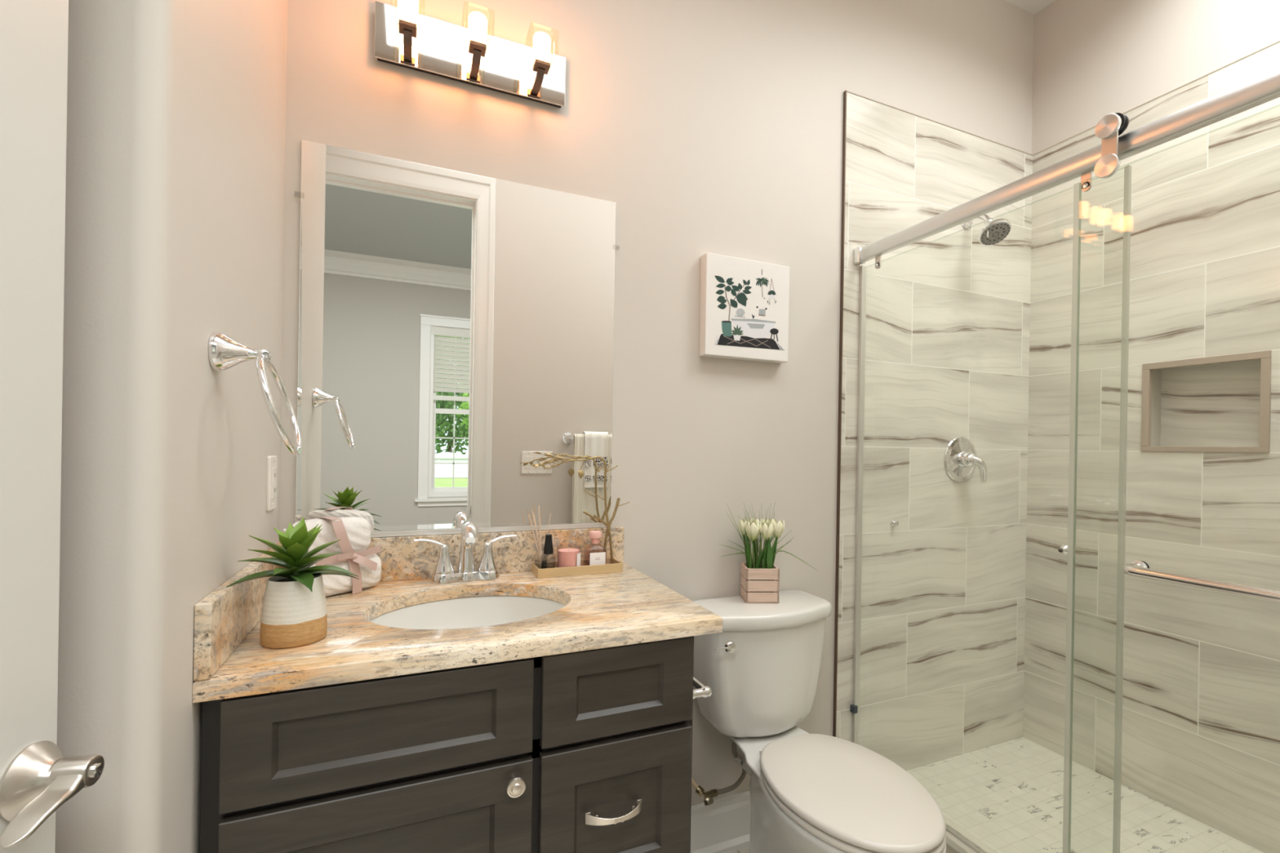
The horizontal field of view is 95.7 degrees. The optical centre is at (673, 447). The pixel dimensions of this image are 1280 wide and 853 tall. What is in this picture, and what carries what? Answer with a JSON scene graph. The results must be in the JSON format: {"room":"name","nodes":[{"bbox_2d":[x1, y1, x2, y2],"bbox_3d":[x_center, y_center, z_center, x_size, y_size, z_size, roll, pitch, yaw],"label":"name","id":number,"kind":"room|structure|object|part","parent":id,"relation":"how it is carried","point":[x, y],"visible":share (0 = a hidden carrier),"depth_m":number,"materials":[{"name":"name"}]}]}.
{"room":"bathroom","nodes":[
{"label":"bathroom","id":0,"kind":"room"},
{"bbox_2d":[54,0,287,852],"bbox_3d":[-0.934,-0.300,0.924,0.400,3.080,0.705,1,0,-24],"label":"wall","id":1,"kind":"structure","parent":0,"point":[175,140],"depth_m":0.70,"materials":[{"name":"beige paint"}]},
{"bbox_2d":[208,331,302,455],"bbox_3d":[-0.644,-0.082,0.899,0.111,0.187,0.162,1,0,-24],"label":"towel ring","id":2,"kind":"object","parent":1,"relation":"attached to","point":[224,353],"visible":1,"depth_m":0.87,"materials":[{"name":"silver metal"}]},
{"bbox_2d":[266,455,277,511],"bbox_3d":[-0.858,0.075,1.239,0.008,0.116,0.070,1,0,-24],"label":"wall outlet","id":3,"kind":"object","parent":1,"relation":"attached to","point":[272,460],"visible":1,"depth_m":1.22,"materials":[{"name":"white plastic"}]},
{"bbox_2d":[271,466,276,498],"bbox_3d":[-0.856,0.075,1.240,0.003,0.066,0.033,1,0,-24],"label":"receptacle","id":4,"kind":"object","parent":3,"relation":"attached to","point":[273,468],"depth_m":1.23,"materials":[{"name":"white plastic"}]},
{"bbox_2d":[279,0,1034,805],"bbox_3d":[0.263,-0.280,1.916,2.840,3.080,0.129,1,0,-24],"label":"wall","id":5,"kind":"structure","parent":0,"point":[714,126],"depth_m":1.94,"materials":[{"name":"beige paint"}]},
{"bbox_2d":[295,139,615,537],"bbox_3d":[-0.519,-0.243,1.494,0.787,0.927,0.011,1,0,-24],"label":"wall mirror","id":6,"kind":"object","parent":5,"relation":"attached to","point":[456,327],"visible":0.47,"depth_m":1.47,"materials":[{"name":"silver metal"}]},
{"bbox_2d":[373,0,565,107],"bbox_3d":[-0.481,-0.997,1.426,0.461,0.133,0.156,1,0,-24],"label":"vanity light","id":7,"kind":"object","parent":5,"relation":"attached to","point":[406,37],"visible":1,"depth_m":1.44,"materials":[{"name":"grey"}]},
{"bbox_3d":[-0.623,-0.949,1.357,0.037,0.026,0.116,1,0,-24],"label":"lamp arm","id":8,"kind":"part","parent":7,"relation":"part of","materials":[{"name":"brown metal"}]},
{"bbox_3d":[-0.606,-1.000,1.321,0.068,0.074,0.068,1,0,-24],"label":"lamp shade","id":9,"kind":"part","parent":7,"relation":"part of","materials":[{"name":"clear glass"}]},
{"bbox_3d":[-0.606,-1.002,1.321,0.043,0.064,0.043,1,0,-24],"label":"bulb","id":10,"kind":"part","parent":7,"relation":"part of","materials":[{"name":"white glass"}]},
{"bbox_3d":[-0.485,-0.947,1.419,0.037,0.026,0.116,1,0,-24],"label":"lamp arm","id":11,"kind":"part","parent":7,"relation":"part of","materials":[{"name":"brown metal"}]},
{"bbox_3d":[-0.468,-1.000,1.383,0.043,0.064,0.043,1,0,-24],"label":"bulb","id":12,"kind":"part","parent":7,"relation":"part of","materials":[{"name":"white glass"}]},
{"bbox_3d":[-0.468,-0.997,1.383,0.068,0.074,0.068,1,0,-24],"label":"lamp shade","id":13,"kind":"part","parent":7,"relation":"part of","materials":[{"name":"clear glass"}]},
{"bbox_3d":[-0.346,-0.945,1.482,0.037,0.026,0.116,1,0,-24],"label":"lamp arm","id":14,"kind":"part","parent":7,"relation":"part of","materials":[{"name":"brown metal"}]},
{"bbox_3d":[-0.329,-0.997,1.446,0.043,0.064,0.043,1,0,-24],"label":"bulb","id":15,"kind":"part","parent":7,"relation":"part of","materials":[{"name":"white glass"}]},
{"bbox_2d":[366,526,623,582],"bbox_3d":[-0.515,0.275,1.495,0.811,0.107,0.020,1,0,-24],"label":"backsplash","id":16,"kind":"structure","parent":5,"relation":"attached to","point":[402,558],"depth_m":1.51,"materials":[{"name":"stone"}]},
{"bbox_2d":[691,742,746,805],"bbox_3d":[0.118,0.960,1.732,0.208,0.194,0.069,1,0,2],"label":"shutoff valve","id":17,"kind":"object","parent":5,"relation":"attached to","point":[708,796],"visible":0.86,"depth_m":1.72,"materials":[{"name":"silver metal"}]},
{"bbox_3d":[0.106,1.045,1.711,0.034,0.024,0.021,1,0,-24],"label":"valve handle","id":18,"kind":"part","parent":17,"relation":"part of","materials":[{"name":"silver metal"}]},
{"bbox_2d":[690,791,750,852],"bbox_3d":[0.182,1.179,1.814,0.812,0.158,0.030,1,0,-24],"label":"baseboard","id":19,"kind":"structure","parent":5,"relation":"attached to","point":[722,826],"depth_m":1.80,"materials":[{"name":"white paint"}]},
{"bbox_2d":[699,252,789,363],"bbox_3d":[0.227,-0.431,1.815,0.302,0.307,0.040,1,0,-24],"label":"picture","id":20,"kind":"object","parent":5,"relation":"attached to","point":[744,315],"visible":1,"depth_m":1.79,"materials":[{"name":"white"}]},
{"bbox_2d":[714,269,783,350],"bbox_3d":[0.241,-0.435,1.800,0.258,0.251,0.001,1,0,-24],"label":"artwork","id":21,"kind":"object","parent":20,"relation":"attached to","point":[748,304],"depth_m":1.80,"materials":[{"name":"white"}]},
{"bbox_2d":[832,89,846,737],"bbox_3d":[0.572,-0.007,1.991,0.004,2.443,0.012,1,0,-24],"label":"trim","id":22,"kind":"structure","parent":5,"relation":"attached to","point":[844,138],"depth_m":1.99,"materials":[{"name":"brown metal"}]},
{"bbox_2d":[890,519,898,526],"bbox_3d":[0.799,0.272,2.082,0.026,0.026,0.021,1,0,-24],"label":"stud","id":23,"kind":"object","parent":5,"relation":"attached to","point":[893,522],"visible":1,"depth_m":2.08,"materials":[{"name":"silver metal"}]},
{"bbox_2d":[943,436,987,483],"bbox_3d":[1.125,0.046,2.190,0.176,0.176,0.090,1,0,-24],"label":"shower valve","id":24,"kind":"object","parent":5,"relation":"attached to","point":[961,460],"visible":1,"depth_m":2.20,"materials":[{"name":"silver metal"}]},
{"bbox_3d":[1.152,0.080,2.181,0.065,0.106,0.052,1,0,5],"label":"lever","id":25,"kind":"part","parent":24,"relation":"part of","materials":[{"name":"silver metal"}]},
{"bbox_2d":[942,814,997,852],"bbox_3d":[0.940,1.187,1.341,0.090,0.168,1.501,1,0,-24],"label":"trim","id":26,"kind":"structure","parent":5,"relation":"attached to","point":[948,850],"depth_m":1.62,"materials":[{"name":"beige stone"}]},
{"bbox_2d":[850,164,1131,852],"bbox_3d":[0.944,0.237,1.335,0.095,1.732,1.500,1,0,-24],"label":"fixed glass panel","id":27,"kind":"object","parent":26,"relation":"on","point":[855,707],"depth_m":1.27,"materials":[{"name":"clear glass"}]},
{"bbox_3d":[0.949,0.247,1.402,0.031,0.025,0.025,1,0,-24],"label":"glass knob","id":28,"kind":"part","parent":27,"relation":"part of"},
{"bbox_2d":[961,213,1011,244],"bbox_3d":[1.152,-0.828,2.145,0.121,0.152,0.181,1,0,-24],"label":"shower","id":29,"kind":"object","parent":5,"relation":"attached to","point":[995,231],"visible":0.89,"depth_m":2.11,"materials":[{"name":"silver metal"}]},
{"bbox_3d":[1.153,-0.860,2.185,0.023,0.060,0.110,1,0,-20],"label":"shower arm","id":30,"kind":"part","parent":29,"relation":"part of","materials":[{"name":"silver metal"}]},
{"bbox_2d":[853,66,1279,269],"bbox_3d":[0.949,-0.640,1.330,0.032,0.092,1.500,1,0,-24],"label":"shower rail","id":31,"kind":"object","parent":5,"relation":"attached to","point":[1263,88],"visible":0.97,"depth_m":1.32,"materials":[{"name":"silver metal"}]},
{"bbox_2d":[1062,112,1279,852],"bbox_3d":[1.040,0.185,0.981,0.080,1.816,0.738,1,0,-24],"label":"door","id":32,"kind":"structure","parent":31,"relation":"hanging from","point":[1111,126],"depth_m":1.31,"materials":[{"name":"clear glass"}]},
{"bbox_3d":[1.044,0.250,0.943,0.058,0.021,0.547,1,0,-24],"label":"bar handle","id":33,"kind":"part","parent":32,"relation":"part of","materials":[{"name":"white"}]},
{"bbox_2d":[731,847,749,852],"bbox_3d":[0.458,1.313,1.127,3.250,0.100,1.750,1,0,-24],"label":"floor","id":34,"kind":"structure","parent":0,"point":[745,850],"depth_m":1.80,"materials":[{"name":"tile"}]},
{"bbox_2d":[199,635,693,852],"bbox_3d":[-0.427,0.804,1.217,0.788,0.889,0.606,1,0,-24],"label":"vanity cabinet","id":35,"kind":"object","parent":34,"relation":"on","point":[590,751],"visible":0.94,"depth_m":0.96,"materials":[{"name":"black wood"}]},
{"bbox_3d":[-0.454,0.839,0.922,0.443,0.599,0.018,1,0,-24],"label":"cabinet door","id":36,"kind":"part","parent":35,"relation":"part of","materials":[{"name":"brown wood"}]},
{"bbox_3d":[-0.448,0.446,0.922,0.442,0.161,0.018,1,0,-24],"label":"false drawer","id":37,"kind":"part","parent":35,"relation":"part of","materials":[{"name":"brown wood"}]},
{"bbox_2d":[192,526,722,702],"bbox_3d":[-0.404,0.292,1.242,0.844,0.137,0.573,1,0,-24],"label":"countertop","id":38,"kind":"structure","parent":35,"relation":"on","point":[628,606],"depth_m":1.07,"materials":[{"name":"stone"}]},
{"bbox_2d":[226,516,359,648],"bbox_3d":[-0.637,0.224,0.980,0.186,0.206,0.170,1,0,-24],"label":"potted succulent","id":39,"kind":"object","parent":38,"relation":"on","point":[294,613],"visible":1,"depth_m":0.95,"materials":[{"name":"green plant"}]},
{"bbox_2d":[259,574,327,648],"bbox_3d":[-0.643,0.273,0.982,0.096,0.107,0.096,1,0,-24],"label":"pot","id":40,"kind":"object","parent":39,"relation":"attached to","point":[293,615],"depth_m":0.95,"materials":[{"name":"white ceramic"}]},
{"bbox_2d":[310,553,381,596],"bbox_3d":[-0.751,0.282,1.289,0.077,0.084,0.179,1,0,33],"label":"rolled towel","id":41,"kind":"object","parent":38,"relation":"on","point":[334,584],"visible":0.28,"depth_m":1.27,"materials":[{"name":"white fabric"}]},
{"bbox_2d":[282,516,370,557],"bbox_3d":[-0.768,0.198,1.288,0.072,0.084,0.165,1,0,33],"label":"rolled towel","id":42,"kind":"object","parent":41,"relation":"on","point":[357,530],"visible":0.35,"depth_m":1.28,"materials":[{"name":"white fabric"}]},
{"bbox_2d":[313,516,381,594],"bbox_3d":[-0.723,0.239,1.278,0.134,0.171,0.088,1,0,-24],"label":"ribbon","id":43,"kind":"object","parent":41,"relation":"attached to","point":[353,558],"visible":0.97,"depth_m":1.27,"materials":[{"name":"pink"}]},
{"bbox_2d":[413,520,516,584],"bbox_3d":[-0.510,0.251,1.428,0.163,0.154,0.186,1,0,25],"label":"faucet","id":44,"kind":"object","parent":38,"relation":"on","point":[444,573],"visible":1,"depth_m":1.42,"materials":[{"name":"silver metal"}]},
{"bbox_3d":[-0.587,0.233,1.398,0.074,0.029,0.017,1,0,-29],"label":"lever","id":45,"kind":"part","parent":44,"relation":"part of","materials":[{"name":"silver metal"}]},
{"bbox_3d":[-0.560,0.272,1.413,0.050,0.068,0.050,1,0,-24],"label":"handle","id":46,"kind":"part","parent":44,"relation":"part of","materials":[{"name":"silver metal"}]},
{"bbox_3d":[-0.514,0.317,1.434,0.162,0.022,0.060,1,0,-24],"label":"plate","id":47,"kind":"part","parent":44,"relation":"part of","materials":[{"name":"silver metal"}]},
{"bbox_3d":[-0.494,0.241,1.393,0.041,0.134,0.131,1,0,-24],"label":"spout","id":48,"kind":"part","parent":44,"relation":"part of","materials":[{"name":"silver metal"}]},
{"bbox_3d":[-0.467,0.273,1.455,0.050,0.068,0.050,1,0,-24],"label":"handle","id":49,"kind":"part","parent":44,"relation":"part of","materials":[{"name":"silver metal"}]},
{"bbox_3d":[-0.437,0.236,1.466,0.074,0.029,0.017,1,0,-20],"label":"lever","id":50,"kind":"part","parent":44,"relation":"part of","materials":[{"name":"silver metal"}]},
{"bbox_2d":[369,595,564,629],"bbox_3d":[-0.427,0.441,1.229,0.447,0.160,0.375,1,0,-24],"label":"undermount sink","id":51,"kind":"object","parent":38,"relation":"in","point":[485,611],"visible":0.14,"depth_m":1.38,"materials":[{"name":"white ceramic"}]},
{"bbox_2d":[531,557,622,578],"bbox_3d":[-0.257,0.321,1.548,0.227,0.024,0.086,1,0,-24],"label":"tray","id":52,"kind":"object","parent":38,"relation":"on","point":[550,570],"visible":0.94,"depth_m":1.52,"materials":[{"name":"beige metal"}]},
{"bbox_2d":[528,506,551,568],"bbox_3d":[-0.355,0.240,1.526,0.061,0.172,0.035,1,0,-24],"label":"reed diffuser","id":53,"kind":"object","parent":52,"relation":"on","point":[540,548],"visible":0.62,"depth_m":1.53,"materials":[{"name":"beige wood"}]},
{"bbox_2d":[540,533,555,557],"bbox_3d":[-0.325,0.277,1.506,0.039,0.100,0.040,1,0,-24],"label":"spray bottle","id":54,"kind":"object","parent":52,"relation":"on","point":[548,548],"visible":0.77,"depth_m":1.50,"materials":[{"name":"black plastic"}]},
{"bbox_2d":[557,546,581,567],"bbox_3d":[-0.278,0.294,1.533,0.062,0.068,0.062,1,0,-24],"label":"candle","id":55,"kind":"object","parent":52,"relation":"on","point":[566,557],"visible":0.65,"depth_m":1.51,"materials":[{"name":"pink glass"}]},
{"bbox_2d":[530,453,630,564],"bbox_3d":[-0.250,0.171,1.561,0.285,0.314,0.032,1,0,-33],"label":"ornament","id":56,"kind":"object","parent":52,"relation":"on","point":[580,473],"visible":1,"depth_m":1.59,"materials":[{"name":"gold metal"}]},
{"bbox_3d":[-0.251,0.174,1.555,0.208,0.306,0.012,1,0,-35],"label":"stem","id":57,"kind":"part","parent":56,"relation":"part of","materials":[{"name":"gold metal"}]},
{"bbox_2d":[582,530,607,565],"bbox_3d":[-0.211,0.277,1.565,0.055,0.103,0.048,1,0,-24],"label":"bottle","id":58,"kind":"object","parent":52,"relation":"on","point":[596,558],"visible":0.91,"depth_m":1.55,"materials":[{"name":"pink glass"}]},
{"bbox_3d":[-0.268,0.571,0.979,0.033,0.033,0.028,1,0,-24],"label":"knob","id":59,"kind":"part","parent":35,"relation":"part of","materials":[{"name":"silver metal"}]},
{"bbox_3d":[-0.104,0.666,1.050,0.110,0.019,0.036,1,0,-24],"label":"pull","id":60,"kind":"part","parent":35,"relation":"part of","materials":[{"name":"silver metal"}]},
{"bbox_3d":[-0.103,0.682,1.081,0.293,0.275,0.018,1,0,-24],"label":"drawer","id":61,"kind":"part","parent":35,"relation":"part of","materials":[{"name":"brown wood"}]},
{"bbox_3d":[-0.099,0.450,1.081,0.293,0.162,0.018,1,0,-24],"label":"drawer","id":62,"kind":"part","parent":35,"relation":"part of","materials":[{"name":"brown wood"}]},
{"bbox_2d":[693,676,711,699],"bbox_3d":[0.020,0.514,1.274,0.063,0.044,0.184,1,0,-24],"label":"toilet paper holder","id":63,"kind":"object","parent":35,"relation":"attached to","point":[700,691],"visible":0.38,"depth_m":1.21,"materials":[{"name":"silver metal"}]},
{"bbox_3d":[0.049,0.515,1.210,0.063,0.044,0.044,1,0,-24],"label":"holder post","id":64,"kind":"part","parent":63,"relation":"part of","materials":[{"name":"silver metal"}]},
{"bbox_2d":[692,590,946,852],"bbox_3d":[0.365,0.864,1.498,0.434,0.794,0.728,1,0,-24],"label":"toilet","id":65,"kind":"object","parent":34,"relation":"on","point":[809,793],"visible":0.95,"depth_m":1.55,"materials":[{"name":"white ceramic"}]},
{"bbox_3d":[0.133,0.539,1.551,0.046,0.005,0.005,1,0,-24],"label":"lever arm","id":66,"kind":"part","parent":65,"relation":"part of","materials":[{"name":"silver metal"}]},
{"bbox_3d":[0.155,0.540,1.565,0.034,0.034,0.011,1,0,-24],"label":"flush lever","id":67,"kind":"part","parent":65,"relation":"part of","materials":[{"name":"silver metal"}]},
{"bbox_3d":[0.265,0.672,1.727,0.412,0.326,0.206,1,0,-24],"label":"tank","id":68,"kind":"part","parent":65,"relation":"part of","materials":[{"name":"white ceramic"}]},
{"bbox_3d":[0.270,0.487,1.724,0.432,0.044,0.231,1,0,-24],"label":"tank lid","id":69,"kind":"part","parent":65,"relation":"part of","materials":[{"name":"white ceramic"}]},
{"bbox_2d":[727,725,808,777],"bbox_3d":[0.285,0.904,1.675,0.284,0.133,0.295,1,0,-24],"label":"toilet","id":70,"kind":"object","parent":65,"relation":"attached to","point":[748,748],"depth_m":1.65,"materials":[{"name":"white ceramic"}]},
{"bbox_2d":[718,502,818,603],"bbox_3d":[0.289,0.315,1.776,0.307,0.299,0.102,1,0,-3],"label":"flower box","id":71,"kind":"object","parent":65,"relation":"on","point":[759,582],"visible":1,"depth_m":1.74,"materials":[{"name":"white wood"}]},
{"bbox_3d":[0.225,0.324,1.783,0.019,0.112,0.004,1,0,13],"label":"tulip stem","id":72,"kind":"part","parent":71,"relation":"part of","materials":[{"name":"green plant"}]},
{"bbox_3d":[0.244,0.330,1.756,0.014,0.101,0.004,1,0,-41],"label":"tulip stem","id":73,"kind":"part","parent":71,"relation":"part of","materials":[{"name":"green plant"}]},
{"bbox_3d":[0.308,0.328,1.766,0.020,0.108,0.004,1,0,10],"label":"tulip stem","id":74,"kind":"part","parent":71,"relation":"part of","materials":[{"name":"green plant"}]},
{"bbox_3d":[0.390,1.051,1.440,0.350,0.420,0.600,1,0,-24],"label":"bowl","id":75,"kind":"part","parent":65,"relation":"part of","materials":[{"name":"white ceramic"}]},
{"bbox_3d":[0.417,0.809,1.389,0.354,0.020,0.481,1,0,-24],"label":"lid","id":76,"kind":"part","parent":65,"relation":"part of","materials":[{"name":"beige plastic"}]},
{"bbox_3d":[0.418,0.830,1.385,0.352,0.018,0.476,1,0,-24],"label":"seat","id":77,"kind":"part","parent":65,"relation":"part of","materials":[{"name":"beige plastic"}]},
{"bbox_2d":[1004,0,1055,14],"bbox_3d":[0.511,-1.866,1.126,3.250,0.100,1.750,1,0,-24],"label":"ceiling","id":78,"kind":"structure","parent":0,"point":[1033,6],"depth_m":2.35,"materials":[{"name":"white paint"}]},
{"bbox_2d":[906,737,1263,852],"bbox_3d":[1.369,1.238,1.536,0.855,0.080,1.501,1,0,-24],"label":"floor","id":79,"kind":"structure","parent":0,"point":[1009,795],"depth_m":1.91,"materials":[{"name":"tile"}]},
{"bbox_2d":[1022,0,1279,852],"bbox_3d":[1.857,-0.254,1.696,0.120,3.080,1.610,1,0,-24],"label":"wall","id":80,"kind":"structure","parent":0,"point":[1201,735],"depth_m":1.97,"materials":[{"name":"tile"}]},
{"bbox_2d":[846,40,1279,155],"bbox_3d":[1.353,-1.214,1.514,0.988,0.003,1.510,1,0,-24],"label":"trim","id":81,"kind":"structure","parent":80,"relation":"attached to","point":[1279,40],"depth_m":2.08,"materials":[{"name":"silver metal"}]},
{"bbox_2d":[1151,368,1161,446],"bbox_3d":[1.756,-0.138,1.893,0.078,0.305,0.331,1,0,-24],"label":"trim","id":82,"kind":"structure","parent":80,"relation":"attached to","point":[1156,374],"depth_m":2.04,"materials":[{"name":"beige"}]},
{"bbox_2d":[1141,350,1271,453],"bbox_3d":[1.712,-0.139,1.873,0.018,0.305,0.331,1,0,-24],"label":"trim","id":83,"kind":"structure","parent":80,"relation":"attached to","point":[1264,357],"depth_m":1.83,"materials":[{"name":"beige tile"}]},
{"bbox_3d":[0.785,-0.271,0.368,3.170,3.080,0.120,1,0,-24],"label":"wall","id":84,"kind":"structure","parent":0,"visible":0},
{"bbox_2d":[0,0,104,852],"bbox_3d":[-0.544,0.002,0.237,0.094,2.470,0.754,1,0,-12],"label":"door","id":85,"kind":"structure","parent":84,"relation":"in","point":[36,780],"depth_m":0.56,"materials":[{"name":"white paint"}]},
{"bbox_3d":[-0.590,0.330,0.548,0.031,0.040,0.090,1,0,-12],"label":"lever handle","id":86,"kind":"part","parent":85,"relation":"part of","materials":[{"name":"silver metal"}]}
]}

